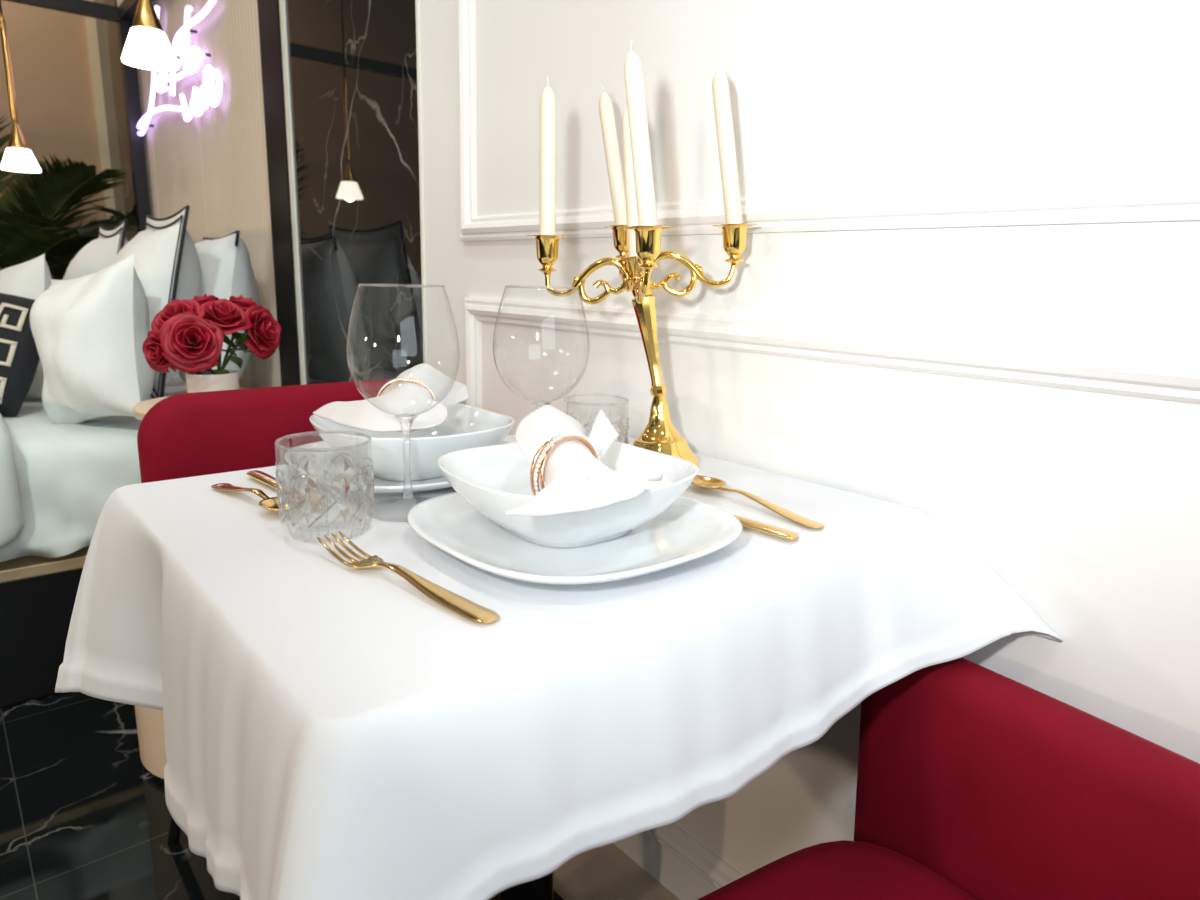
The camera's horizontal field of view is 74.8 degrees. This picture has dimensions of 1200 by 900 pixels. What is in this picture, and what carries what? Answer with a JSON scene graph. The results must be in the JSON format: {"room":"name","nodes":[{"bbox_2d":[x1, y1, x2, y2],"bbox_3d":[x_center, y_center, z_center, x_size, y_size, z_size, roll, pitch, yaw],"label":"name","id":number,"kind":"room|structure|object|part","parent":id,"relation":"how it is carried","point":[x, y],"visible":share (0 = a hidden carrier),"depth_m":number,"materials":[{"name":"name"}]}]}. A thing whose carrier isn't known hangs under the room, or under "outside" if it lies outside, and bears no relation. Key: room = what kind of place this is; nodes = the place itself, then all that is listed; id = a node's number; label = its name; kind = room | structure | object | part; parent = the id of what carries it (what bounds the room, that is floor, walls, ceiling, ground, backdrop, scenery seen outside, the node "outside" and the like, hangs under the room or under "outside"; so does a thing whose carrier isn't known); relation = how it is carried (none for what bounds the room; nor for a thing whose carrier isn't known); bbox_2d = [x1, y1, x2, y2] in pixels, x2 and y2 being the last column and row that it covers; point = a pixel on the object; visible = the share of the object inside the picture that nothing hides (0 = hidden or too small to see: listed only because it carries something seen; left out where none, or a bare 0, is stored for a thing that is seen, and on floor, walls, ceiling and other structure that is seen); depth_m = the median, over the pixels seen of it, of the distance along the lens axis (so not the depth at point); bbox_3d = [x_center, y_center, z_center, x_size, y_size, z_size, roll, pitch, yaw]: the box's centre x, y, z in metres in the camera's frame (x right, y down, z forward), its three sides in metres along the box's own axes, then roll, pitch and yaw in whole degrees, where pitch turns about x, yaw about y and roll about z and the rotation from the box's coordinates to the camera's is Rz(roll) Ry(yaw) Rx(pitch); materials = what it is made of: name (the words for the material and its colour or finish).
{"room":"bedroom","nodes":[
{"label":"bedroom","id":0,"kind":"room"},
{"bbox_2d":[0,0,104,279],"bbox_3d":[-3.819,-1.131,2.985,3.400,2.700,0.100,-9,16,-40],"label":"wall","id":1,"kind":"structure","parent":0,"point":[48,47],"depth_m":3.79,"materials":[{"name":"beige paint"}]},
{"bbox_2d":[84,0,114,218],"bbox_3d":[-2.499,-1.321,3.997,0.055,2.700,0.040,-9,16,-40],"label":"trim","id":2,"kind":"structure","parent":1,"relation":"attached to","point":[90,23],"depth_m":3.89,"materials":[{"name":"beige paint"}]},
{"bbox_2d":[0,692,240,899],"bbox_3d":[-1.213,0.953,0.339,3.500,0.080,8.150,-9,16,-40],"label":"floor","id":3,"kind":"structure","parent":0,"point":[82,816],"depth_m":1.45,"materials":[{"name":"black stone"}]},
{"bbox_2d":[0,116,146,279],"bbox_3d":[-2.617,-0.627,3.287,1.237,1.648,1.142,-9,16,-40],"label":"potted palm","id":4,"kind":"object","parent":3,"relation":"on","point":[28,233],"visible":0.34,"depth_m":3.27,"materials":[{"name":"green plant"}]},
{"bbox_2d":[5,0,152,232],"bbox_3d":[-2.186,-0.525,2.052,2.203,2.009,1.964,-9,16,-40],"label":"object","id":5,"kind":"object","parent":3,"relation":"on","point":[124,14],"visible":0.62,"depth_m":3.27,"materials":[{"name":"black metal"}]},
{"bbox_3d":[-1.985,-0.826,3.447,0.048,2.000,0.048,-9,16,-40],"label":"post","id":6,"kind":"part","parent":5,"relation":"part of","materials":[{"name":"black metal"}]},
{"bbox_2d":[0,374,245,708],"bbox_3d":[-2.174,0.165,2.189,2.180,0.604,1.910,-9,16,-40],"label":"bed","id":7,"kind":"object","parent":3,"relation":"on","point":[67,474],"visible":0.16,"depth_m":1.79,"materials":[{"name":"white fabric"}]},
{"bbox_2d":[0,414,23,547],"bbox_3d":[-1.979,0.078,1.456,1.405,0.336,0.702,-9,16,-40],"label":"duvet","id":8,"kind":"object","parent":7,"relation":"on","point":[11,516],"visible":1,"depth_m":1.66,"materials":[{"name":"white fabric"}]},
{"bbox_2d":[0,293,39,416],"bbox_3d":[-1.637,-0.256,2.026,0.370,0.315,0.194,2,13,1],"label":"cushion","id":9,"kind":"object","parent":7,"relation":"on","point":[19,356],"visible":0.89,"depth_m":2.00,"materials":[{"name":"black fabric"}]},
{"bbox_2d":[0,253,51,399],"bbox_3d":[-1.756,-0.326,2.312,0.516,0.499,0.219,8,14,28],"label":"pillow","id":10,"kind":"object","parent":7,"relation":"on","point":[30,279],"visible":0.21,"depth_m":2.22,"materials":[{"name":"white fabric"}]},
{"bbox_3d":[-2.184,0.150,2.198,2.180,0.028,1.877,-9,16,-40],"label":"gold trim","id":11,"kind":"part","parent":7,"relation":"part of","materials":[{"name":"beige"}]},
{"bbox_2d":[30,254,155,423],"bbox_3d":[-1.238,-0.255,1.925,0.296,0.446,0.282,0,13,-9],"label":"pillow","id":12,"kind":"object","parent":7,"relation":"on","point":[89,332],"visible":0.94,"depth_m":1.84,"materials":[{"name":"white fabric"}]},
{"bbox_2d":[63,219,127,279],"bbox_3d":[-1.638,-0.492,2.590,0.239,0.508,0.516,-9,16,-40],"label":"pillow","id":13,"kind":"object","parent":7,"relation":"on","point":[98,254],"visible":0.27,"depth_m":2.43,"materials":[{"name":"white fabric"}]},
{"bbox_2d":[111,205,201,398],"bbox_3d":[-1.236,-0.406,2.179,0.240,0.508,0.516,-9,16,-40],"label":"pillow","id":14,"kind":"object","parent":7,"relation":"on","point":[167,266],"visible":0.36,"depth_m":2.02,"materials":[{"name":"white fabric"}]},
{"bbox_2d":[178,230,258,382],"bbox_3d":[-1.162,-0.404,2.355,0.235,0.486,0.430,-9,16,-40],"label":"pillow","id":15,"kind":"object","parent":7,"relation":"on","point":[226,267],"visible":0.31,"depth_m":2.19,"materials":[{"name":"white fabric"}]},
{"bbox_2d":[133,396,168,781],"bbox_3d":[-0.774,0.264,1.616,0.360,0.732,0.360,-9,16,-40],"label":"nightstand","id":16,"kind":"object","parent":3,"relation":"on","point":[150,721],"visible":0.06,"depth_m":1.52,"materials":[{"name":"beige paint"}]},
{"bbox_2d":[186,369,239,392],"bbox_3d":[-0.753,-0.122,1.530,0.092,0.060,0.092,-9,16,-40],"label":"flower vase","id":17,"kind":"object","parent":16,"relation":"on","point":[219,382],"visible":0.37,"depth_m":1.49,"materials":[{"name":"white ceramic"}]},
{"bbox_2d":[142,330,210,373],"bbox_3d":[-0.794,-0.162,1.483,0.115,0.130,0.096,-9,16,-40],"label":"rose","id":18,"kind":"object","parent":17,"relation":"in","point":[151,347],"visible":0.62,"depth_m":1.44,"materials":[{"name":"red plant"}]},
{"bbox_2d":[151,299,211,374],"bbox_3d":[-0.791,-0.191,1.482,0.090,0.184,0.098,-9,16,-40],"label":"rose","id":19,"kind":"object","parent":17,"relation":"in","point":[175,307],"visible":0.4,"depth_m":1.46,"materials":[{"name":"red plant"}]},
{"bbox_2d":[159,311,223,374],"bbox_3d":[-0.749,-0.177,1.476,0.096,0.164,0.117,3,13,5],"label":"rose","id":20,"kind":"object","parent":17,"relation":"in","point":[190,343],"visible":0.95,"depth_m":1.44,"materials":[{"name":"red plant"}]},
{"bbox_2d":[192,294,236,374],"bbox_3d":[-0.761,-0.210,1.554,0.133,0.194,0.088,7,14,23],"label":"rose","id":21,"kind":"object","parent":17,"relation":"in","point":[200,299],"visible":0.14,"depth_m":1.53,"materials":[{"name":"red plant"}]},
{"bbox_2d":[197,299,252,373],"bbox_3d":[-0.722,-0.197,1.515,0.092,0.186,0.098,11,15,35],"label":"rose","id":22,"kind":"object","parent":17,"relation":"in","point":[229,316],"visible":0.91,"depth_m":1.49,"materials":[{"name":"red plant"}]},
{"bbox_2d":[217,295,256,373],"bbox_3d":[-0.732,-0.211,1.564,0.090,0.193,0.148,6,13,18],"label":"rose","id":23,"kind":"object","parent":17,"relation":"in","point":[245,303],"visible":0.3,"depth_m":1.56,"materials":[{"name":"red plant"}]},
{"bbox_3d":[-0.735,-0.185,1.547,0.008,0.150,0.105,4,13,9],"label":"stem","id":24,"kind":"part","parent":23,"relation":"part of","materials":[{"name":"green plant"}]},
{"bbox_2d":[224,305,280,368],"bbox_3d":[-0.704,-0.202,1.569,0.129,0.175,0.100,2,13,4],"label":"rose","id":25,"kind":"object","parent":17,"relation":"in","point":[263,339],"visible":0.97,"depth_m":1.55,"materials":[{"name":"red plant"}]},
{"bbox_3d":[-0.735,-0.176,1.560,0.094,0.125,0.017,-6,15,-31],"label":"stem","id":26,"kind":"part","parent":25,"relation":"part of","materials":[{"name":"green plant"}]},
{"bbox_2d":[137,379,392,844],"bbox_3d":[-0.386,0.309,1.336,0.606,0.790,0.529,-9,16,-40],"label":"velvet chair","id":27,"kind":"object","parent":3,"relation":"on","point":[184,435],"visible":0.08,"depth_m":1.31,"materials":[{"name":"red fabric"}]},
{"bbox_3d":[-0.708,0.520,1.360,0.102,0.350,0.027,-1,13,-11],"label":"leg","id":28,"kind":"part","parent":27,"relation":"part of","materials":[{"name":"black metal"}]},
{"bbox_3d":[-0.527,0.094,1.464,0.565,0.433,0.078,-9,16,-40],"label":"backrest","id":29,"kind":"part","parent":27,"relation":"part of","materials":[{"name":"red fabric"}]},
{"bbox_2d":[488,871,563,899],"bbox_3d":[-0.096,0.422,0.948,0.663,0.748,0.588,-9,16,-40],"label":"dining table","id":30,"kind":"object","parent":3,"relation":"on","point":[541,888],"visible":0.02,"depth_m":1.10,"materials":[{"name":"black paint"}]},
{"bbox_2d":[55,426,1061,899],"bbox_3d":[-0.092,0.176,0.839,0.761,0.226,0.809,-9,16,-40],"label":"tablecloth","id":31,"kind":"object","parent":30,"relation":"on","point":[334,730],"visible":0.86,"depth_m":0.58,"materials":[{"name":"white fabric"}]},
{"bbox_2d":[211,483,299,512],"bbox_3d":[-0.363,0.047,0.826,0.168,0.014,0.036,13,17,41],"label":"spoon","id":32,"kind":"object","parent":31,"relation":"on","point":[270,504],"visible":0.66,"depth_m":0.81,"materials":[{"name":"gold metal"}]},
{"bbox_3d":[-0.381,0.043,0.839,0.124,0.014,0.022,12,16,40],"label":"handle","id":33,"kind":"part","parent":32,"relation":"part of","materials":[{"name":"gold metal"}]},
{"bbox_2d":[258,497,299,512],"bbox_3d":[-0.320,0.058,0.787,0.037,0.010,0.049,-9,16,-40],"label":"bowl","id":34,"kind":"object","parent":32,"relation":"on","point":[270,504],"depth_m":0.79,"materials":[{"name":"gold metal"}]},
{"bbox_2d":[246,470,324,507],"bbox_3d":[-0.345,0.043,0.860,0.019,0.008,0.186,-10,17,-43],"label":"knife","id":35,"kind":"object","parent":31,"relation":"on","point":[260,476],"visible":0.57,"depth_m":0.88,"materials":[{"name":"gold metal"}]},
{"bbox_3d":[-0.379,0.034,0.894,0.018,0.008,0.088,-11,17,-43],"label":"handle","id":36,"kind":"part","parent":35,"relation":"part of","materials":[{"name":"gold metal"}]},
{"bbox_3d":[-0.316,0.051,0.831,0.019,0.002,0.102,-10,17,-42],"label":"blade","id":37,"kind":"part","parent":35,"relation":"part of","materials":[{"name":"gold metal"}]},
{"bbox_2d":[275,430,373,542],"bbox_3d":[-0.254,0.034,0.729,0.086,0.089,0.085,-4,14,-22],"label":"tumbler","id":38,"kind":"object","parent":31,"relation":"on","point":[308,488],"visible":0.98,"depth_m":0.71,"materials":[{"name":"clear glass"}]},
{"bbox_2d":[284,440,508,493],"bbox_3d":[-0.228,0.016,0.962,0.276,0.024,0.276,-9,16,-40],"label":"dinner plate","id":39,"kind":"object","parent":31,"relation":"on","point":[381,486],"visible":0.23,"depth_m":0.91,"materials":[{"name":"white ceramic"}]},
{"bbox_2d":[309,403,514,480],"bbox_3d":[-0.225,-0.009,0.948,0.218,0.062,0.218,-9,16,-40],"label":"square bowl","id":40,"kind":"object","parent":39,"relation":"on","point":[465,426],"visible":0.66,"depth_m":0.88,"materials":[{"name":"white ceramic"}]},
{"bbox_2d":[313,363,468,431],"bbox_3d":[-0.216,-0.069,0.932,0.200,0.060,0.172,-9,16,-40],"label":"folded napkin","id":41,"kind":"object","parent":40,"relation":"in","point":[405,397],"visible":0.93,"depth_m":0.89,"materials":[{"name":"white fabric"}]},
{"bbox_2d":[377,377,435,431],"bbox_3d":[-0.225,-0.053,0.916,0.069,0.066,0.025,0,13,-8],"label":"napkin ring","id":42,"kind":"object","parent":41,"relation":"attached to","point":[400,379],"visible":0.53,"depth_m":0.90,"materials":[{"name":"gold metal"}]},
{"bbox_2d":[346,283,459,521],"bbox_3d":[-0.195,-0.049,0.787,0.109,0.228,0.109,-9,16,-40],"label":"wine glass","id":43,"kind":"object","parent":31,"relation":"on","point":[396,509],"visible":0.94,"depth_m":0.79,"materials":[{"name":"clear glass"}]},
{"bbox_2d":[346,283,459,416],"bbox_3d":[-0.194,-0.098,0.776,0.109,0.129,0.109,-9,16,-40],"label":"bowl","id":44,"kind":"object","parent":43,"relation":"on","point":[364,284],"depth_m":0.77,"materials":[{"name":"clear glass"}]},
{"bbox_3d":[-0.197,0.007,0.800,0.025,0.084,0.025,-9,16,-40],"label":"stem","id":45,"kind":"part","parent":43,"relation":"part of","materials":[{"name":"clear glass"}]},
{"bbox_2d":[317,531,499,622],"bbox_3d":[-0.156,0.098,0.620,0.213,0.015,0.027,12,16,39],"label":"fork","id":46,"kind":"object","parent":31,"relation":"on","point":[470,610],"visible":1,"depth_m":0.60,"materials":[{"name":"gold metal"}]},
{"bbox_3d":[-0.129,0.105,0.598,0.141,0.012,0.022,12,16,39],"label":"handle","id":47,"kind":"part","parent":46,"relation":"part of","materials":[{"name":"gold metal"}]},
{"bbox_2d":[493,286,589,408],"bbox_3d":[-0.067,-0.069,0.894,0.109,0.228,0.109,-9,16,-40],"label":"wine glass","id":48,"kind":"object","parent":31,"relation":"on","point":[537,404],"visible":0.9,"depth_m":0.88,"materials":[{"name":"clear glass"}]},
{"bbox_3d":[-0.069,-0.013,0.907,0.025,0.084,0.025,-9,16,-40],"label":"stem","id":49,"kind":"part","parent":48,"relation":"part of","materials":[{"name":"clear glass"}]},
{"bbox_2d":[407,492,742,584],"bbox_3d":[-0.024,0.072,0.731,0.276,0.024,0.276,-9,16,-40],"label":"dinner plate","id":50,"kind":"object","parent":31,"relation":"on","point":[690,529],"visible":0.73,"depth_m":0.69,"materials":[{"name":"white ceramic"}]},
{"bbox_2d":[437,437,698,547],"bbox_3d":[-0.031,0.042,0.745,0.218,0.062,0.218,-9,16,-40],"label":"square bowl","id":51,"kind":"object","parent":50,"relation":"on","point":[494,480],"visible":0.72,"depth_m":0.70,"materials":[{"name":"white ceramic"}]},
{"bbox_2d":[506,405,662,515],"bbox_3d":[-0.013,0.005,0.683,0.126,0.051,0.241,1,13,-4],"label":"folded napkin","id":52,"kind":"object","parent":51,"relation":"in","point":[575,479],"visible":0.96,"depth_m":0.65,"materials":[{"name":"white fabric"}]},
{"bbox_2d":[530,433,599,494],"bbox_3d":[-0.028,0.022,0.703,0.072,0.077,0.025,-6,15,-32],"label":"napkin ring","id":53,"kind":"object","parent":52,"relation":"attached to","point":[554,441],"visible":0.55,"depth_m":0.69,"materials":[{"name":"gold metal"}]},
{"bbox_2d":[563,394,629,443],"bbox_3d":[-0.006,-0.022,1.008,0.086,0.089,0.085,-4,14,-22],"label":"tumbler","id":54,"kind":"object","parent":31,"relation":"on","point":[625,427],"visible":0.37,"depth_m":1.01,"materials":[{"name":"clear glass"}]},
{"bbox_2d":[526,223,756,466],"bbox_3d":[0.038,-0.135,1.016,0.208,0.315,0.259,-9,16,-40],"label":"candelabra","id":55,"kind":"object","parent":31,"relation":"on","point":[660,435],"visible":0.95,"depth_m":0.99,"materials":[{"name":"gold metal"}]},
{"bbox_2d":[539,76,555,234],"bbox_3d":[-0.065,-0.353,0.978,0.022,0.208,0.022,-9,16,-40],"label":"candle","id":56,"kind":"object","parent":55,"relation":"on","point":[547,174],"visible":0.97,"depth_m":0.97,"materials":[{"name":"beige wax"}]},
{"bbox_2d":[526,235,568,274],"bbox_3d":[-0.067,-0.248,1.002,0.055,0.048,0.055,-9,16,-40],"label":"candle cup","id":57,"kind":"object","parent":55,"relation":"on","point":[547,246],"depth_m":0.99,"materials":[{"name":"gold metal"}]},
{"bbox_3d":[-0.009,-0.215,1.000,0.125,0.060,0.010,3,13,8],"label":"arm","id":58,"kind":"part","parent":55,"relation":"part of","materials":[{"name":"gold metal"}]},
{"bbox_2d":[599,83,626,224],"bbox_3d":[0.022,-0.395,1.085,0.051,0.207,0.021,1,13,-1],"label":"candle","id":59,"kind":"object","parent":55,"relation":"on","point":[606,111],"visible":0.92,"depth_m":1.08,"materials":[{"name":"beige wax"}]},
{"bbox_2d":[603,225,627,259],"bbox_3d":[0.031,-0.292,1.108,0.055,0.050,0.055,-9,16,-40],"label":"candle cup","id":60,"kind":"object","parent":55,"relation":"on","point":[620,237],"depth_m":1.10,"materials":[{"name":"gold metal"}]},
{"bbox_3d":[0.039,-0.240,1.052,0.013,0.056,0.139,0,13,-8],"label":"arm","id":61,"kind":"part","parent":55,"relation":"part of","materials":[{"name":"gold metal"}]},
{"bbox_2d":[619,256,635,280],"bbox_3d":[0.046,-0.224,0.990,0.047,0.046,0.046,-9,16,-40],"label":"candle cup","id":62,"kind":"object","parent":55,"relation":"on","point":[631,261],"depth_m":0.98,"materials":[{"name":"gold metal"}]},
{"bbox_2d":[622,106,638,256],"bbox_3d":[0.043,-0.325,0.967,0.036,0.211,0.021,1,13,-1],"label":"candle","id":63,"kind":"object","parent":55,"relation":"on","point":[631,206],"visible":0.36,"depth_m":0.96,"materials":[{"name":"beige wax"}]},
{"bbox_2d":[624,39,657,225],"bbox_3d":[0.046,-0.328,0.847,0.045,0.211,0.021,1,13,-1],"label":"candle","id":64,"kind":"object","parent":55,"relation":"on","point":[633,73],"visible":0.98,"depth_m":0.84,"materials":[{"name":"beige wax"}]},
{"bbox_3d":[0.049,-0.203,0.934,0.013,0.059,0.122,1,13,-2],"label":"arm","id":65,"kind":"part","parent":55,"relation":"part of","materials":[{"name":"gold metal"}]},
{"bbox_2d":[623,226,672,271],"bbox_3d":[0.053,-0.223,0.871,0.055,0.049,0.055,-9,16,-40],"label":"candle cup","id":66,"kind":"object","parent":55,"relation":"on","point":[647,238],"depth_m":0.86,"materials":[{"name":"gold metal"}]},
{"bbox_3d":[0.062,-0.133,1.002,0.050,0.131,0.029,8,14,26],"label":"stem","id":67,"kind":"part","parent":55,"relation":"part of","materials":[{"name":"gold metal"}]},
{"bbox_3d":[0.108,-0.219,0.980,0.122,0.057,0.010,4,13,9],"label":"arm","id":68,"kind":"part","parent":55,"relation":"part of","materials":[{"name":"gold metal"}]},
{"bbox_2d":[712,60,742,223],"bbox_3d":[0.155,-0.355,0.940,0.050,0.207,0.021,1,13,-1],"label":"candle","id":69,"kind":"object","parent":55,"relation":"on","point":[722,110],"visible":0.97,"depth_m":0.93,"materials":[{"name":"beige wax"}]},
{"bbox_2d":[712,223,756,265],"bbox_3d":[0.164,-0.252,0.963,0.055,0.050,0.055,-9,16,-40],"label":"candle cup","id":70,"kind":"object","parent":55,"relation":"on","point":[734,235],"depth_m":0.95,"materials":[{"name":"gold metal"}]},
{"bbox_2d":[691,475,824,527],"bbox_3d":[0.165,0.053,0.863,0.040,0.012,0.201,-8,16,-36],"label":"spoon","id":71,"kind":"object","parent":31,"relation":"on","point":[702,482],"visible":0.95,"depth_m":0.85,"materials":[{"name":"gold metal"}]},
{"bbox_2d":[691,475,726,489],"bbox_3d":[0.122,0.040,0.919,0.041,0.010,0.058,-9,16,-40],"label":"bowl","id":72,"kind":"object","parent":71,"relation":"on","point":[702,482],"depth_m":0.92,"materials":[{"name":"gold metal"}]},
{"bbox_3d":[0.178,0.058,0.842,0.022,0.013,0.150,-7,15,-34],"label":"handle","id":73,"kind":"part","parent":71,"relation":"part of","materials":[{"name":"gold metal"}]},
{"bbox_2d":[732,514,798,540],"bbox_3d":[0.114,0.065,0.816,0.019,0.008,0.208,-10,17,-43],"label":"knife","id":74,"kind":"object","parent":31,"relation":"on","point":[748,523],"visible":0.52,"depth_m":0.76,"materials":[{"name":"gold metal"}]},
{"bbox_3d":[-0.143,0.756,1.131,0.305,0.016,0.310,-9,16,-40],"label":"plate","id":75,"kind":"part","parent":30,"relation":"part of","materials":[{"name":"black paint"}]},
{"bbox_2d":[697,657,1199,899],"bbox_3d":[0.254,0.572,0.605,0.520,0.628,0.541,-6,15,-32],"label":"velvet chair","id":76,"kind":"object","parent":3,"relation":"on","point":[975,782],"visible":0.84,"depth_m":0.73,"materials":[{"name":"red fabric"}]},
{"bbox_3d":[0.234,0.516,0.578,0.460,0.110,0.500,-6,15,-32],"label":"seat","id":77,"kind":"part","parent":76,"relation":"part of","materials":[{"name":"red fabric"}]},
{"bbox_3d":[0.446,0.388,0.685,0.075,0.294,0.528,-6,15,-32],"label":"backrest","id":78,"kind":"part","parent":76,"relation":"part of","materials":[{"name":"red fabric"}]},
{"bbox_2d":[285,0,423,383],"bbox_3d":[-0.566,-0.802,1.902,0.100,2.700,0.723,-9,16,-40],"label":"mirror","id":79,"kind":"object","parent":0,"point":[352,63],"depth_m":1.88,"materials":[{"name":"black mirror"}]},
{"bbox_2d":[279,0,305,384],"bbox_3d":[-0.811,-0.871,2.178,0.106,2.700,0.027,-9,16,-40],"label":"trim","id":80,"kind":"structure","parent":79,"relation":"attached to","point":[281,2],"depth_m":2.17,"materials":[{"name":"white metal"}]},
{"bbox_2d":[117,0,1199,899],"bbox_3d":[0.316,-0.553,0.888,0.107,2.700,7.533,-9,16,-40],"label":"wall","id":81,"kind":"structure","parent":0,"point":[1086,504],"depth_m":0.90,"materials":[{"name":"white paint"}]},
{"bbox_2d":[94,0,137,241],"bbox_3d":[-2.280,-1.283,3.854,0.112,2.700,0.490,-9,16,-40],"label":"trim","id":82,"kind":"structure","parent":81,"relation":"attached to","point":[107,31],"depth_m":3.73,"materials":[{"name":"black metal"}]},
{"bbox_2d":[137,0,221,135],"bbox_3d":[-1.556,-1.402,2.862,0.046,0.435,1.210,-9,16,-40],"label":"sign","id":83,"kind":"object","parent":81,"relation":"attached to","point":[197,107],"visible":0.88,"depth_m":2.65,"materials":[{"name":"white plastic"}]},
{"bbox_2d":[257,0,300,385],"bbox_3d":[-0.871,-0.887,2.242,0.112,2.700,0.153,-9,16,-40],"label":"trim","id":84,"kind":"structure","parent":81,"relation":"attached to","point":[268,10],"depth_m":2.23,"materials":[{"name":"black paint"}]},
{"bbox_2d":[415,0,426,363],"bbox_3d":[-0.330,-0.736,1.630,0.103,2.700,0.009,-9,16,-40],"label":"trim","id":85,"kind":"structure","parent":81,"relation":"attached to","point":[416,1],"depth_m":1.63,"materials":[{"name":"white"}]},
{"bbox_2d":[553,843,679,899],"bbox_3d":[1.083,1.029,0.079,0.150,0.004,4.767,-9,16,-40],"label":"trim","id":86,"kind":"structure","parent":81,"relation":"attached to","point":[605,872],"depth_m":1.32,"materials":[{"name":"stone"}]},
{"bbox_2d":[457,0,1199,240],"bbox_3d":[0.489,-0.880,0.529,0.020,1.397,2.298,-9,16,-40],"label":"trim","id":87,"kind":"structure","parent":81,"relation":"attached to","point":[1168,193],"depth_m":0.85,"materials":[{"name":"white paint"}]},
{"bbox_2d":[464,297,1199,888],"bbox_3d":[0.461,0.326,0.793,0.020,0.858,2.285,-9,16,-40],"label":"trim","id":88,"kind":"structure","parent":81,"relation":"attached to","point":[1171,374],"depth_m":0.89,"materials":[{"name":"white paint"}]},
{"bbox_3d":[-1.140,-1.760,-0.265,3.500,0.080,8.150,-9,16,-40],"label":"ceiling","id":89,"kind":"structure","parent":0,"visible":0},
{"bbox_2d":[0,0,40,172],"bbox_3d":[-1.802,-1.577,2.315,0.105,1.433,0.105,-9,16,-40],"label":"pendant lamp","id":90,"kind":"object","parent":89,"relation":"hanging from","point":[18,157],"visible":1,"depth_m":2.43,"materials":[{"name":"gold metal"}]},
{"bbox_3d":[-1.813,-1.169,2.406,0.019,0.320,0.019,-9,16,-40],"label":"rod","id":91,"kind":"part","parent":90,"relation":"part of","materials":[{"name":"gold metal"}]},
{"bbox_3d":[-1.820,-0.910,2.463,0.105,0.066,0.105,-9,16,-40],"label":"lamp shade","id":92,"kind":"part","parent":90,"relation":"part of","materials":[{"name":"white glass"}]},
{"bbox_2d":[121,0,179,70],"bbox_3d":[-0.906,-1.429,1.472,0.105,1.308,0.105,-9,16,-40],"label":"pendant lamp","id":93,"kind":"object","parent":89,"relation":"hanging from","point":[147,46],"visible":1,"depth_m":1.58,"materials":[{"name":"white glass"}]},
{"bbox_3d":[-0.922,-0.823,1.607,0.105,0.066,0.105,-9,16,-40],"label":"lamp shade","id":94,"kind":"part","parent":93,"relation":"part of","materials":[{"name":"white glass"}]}
]}

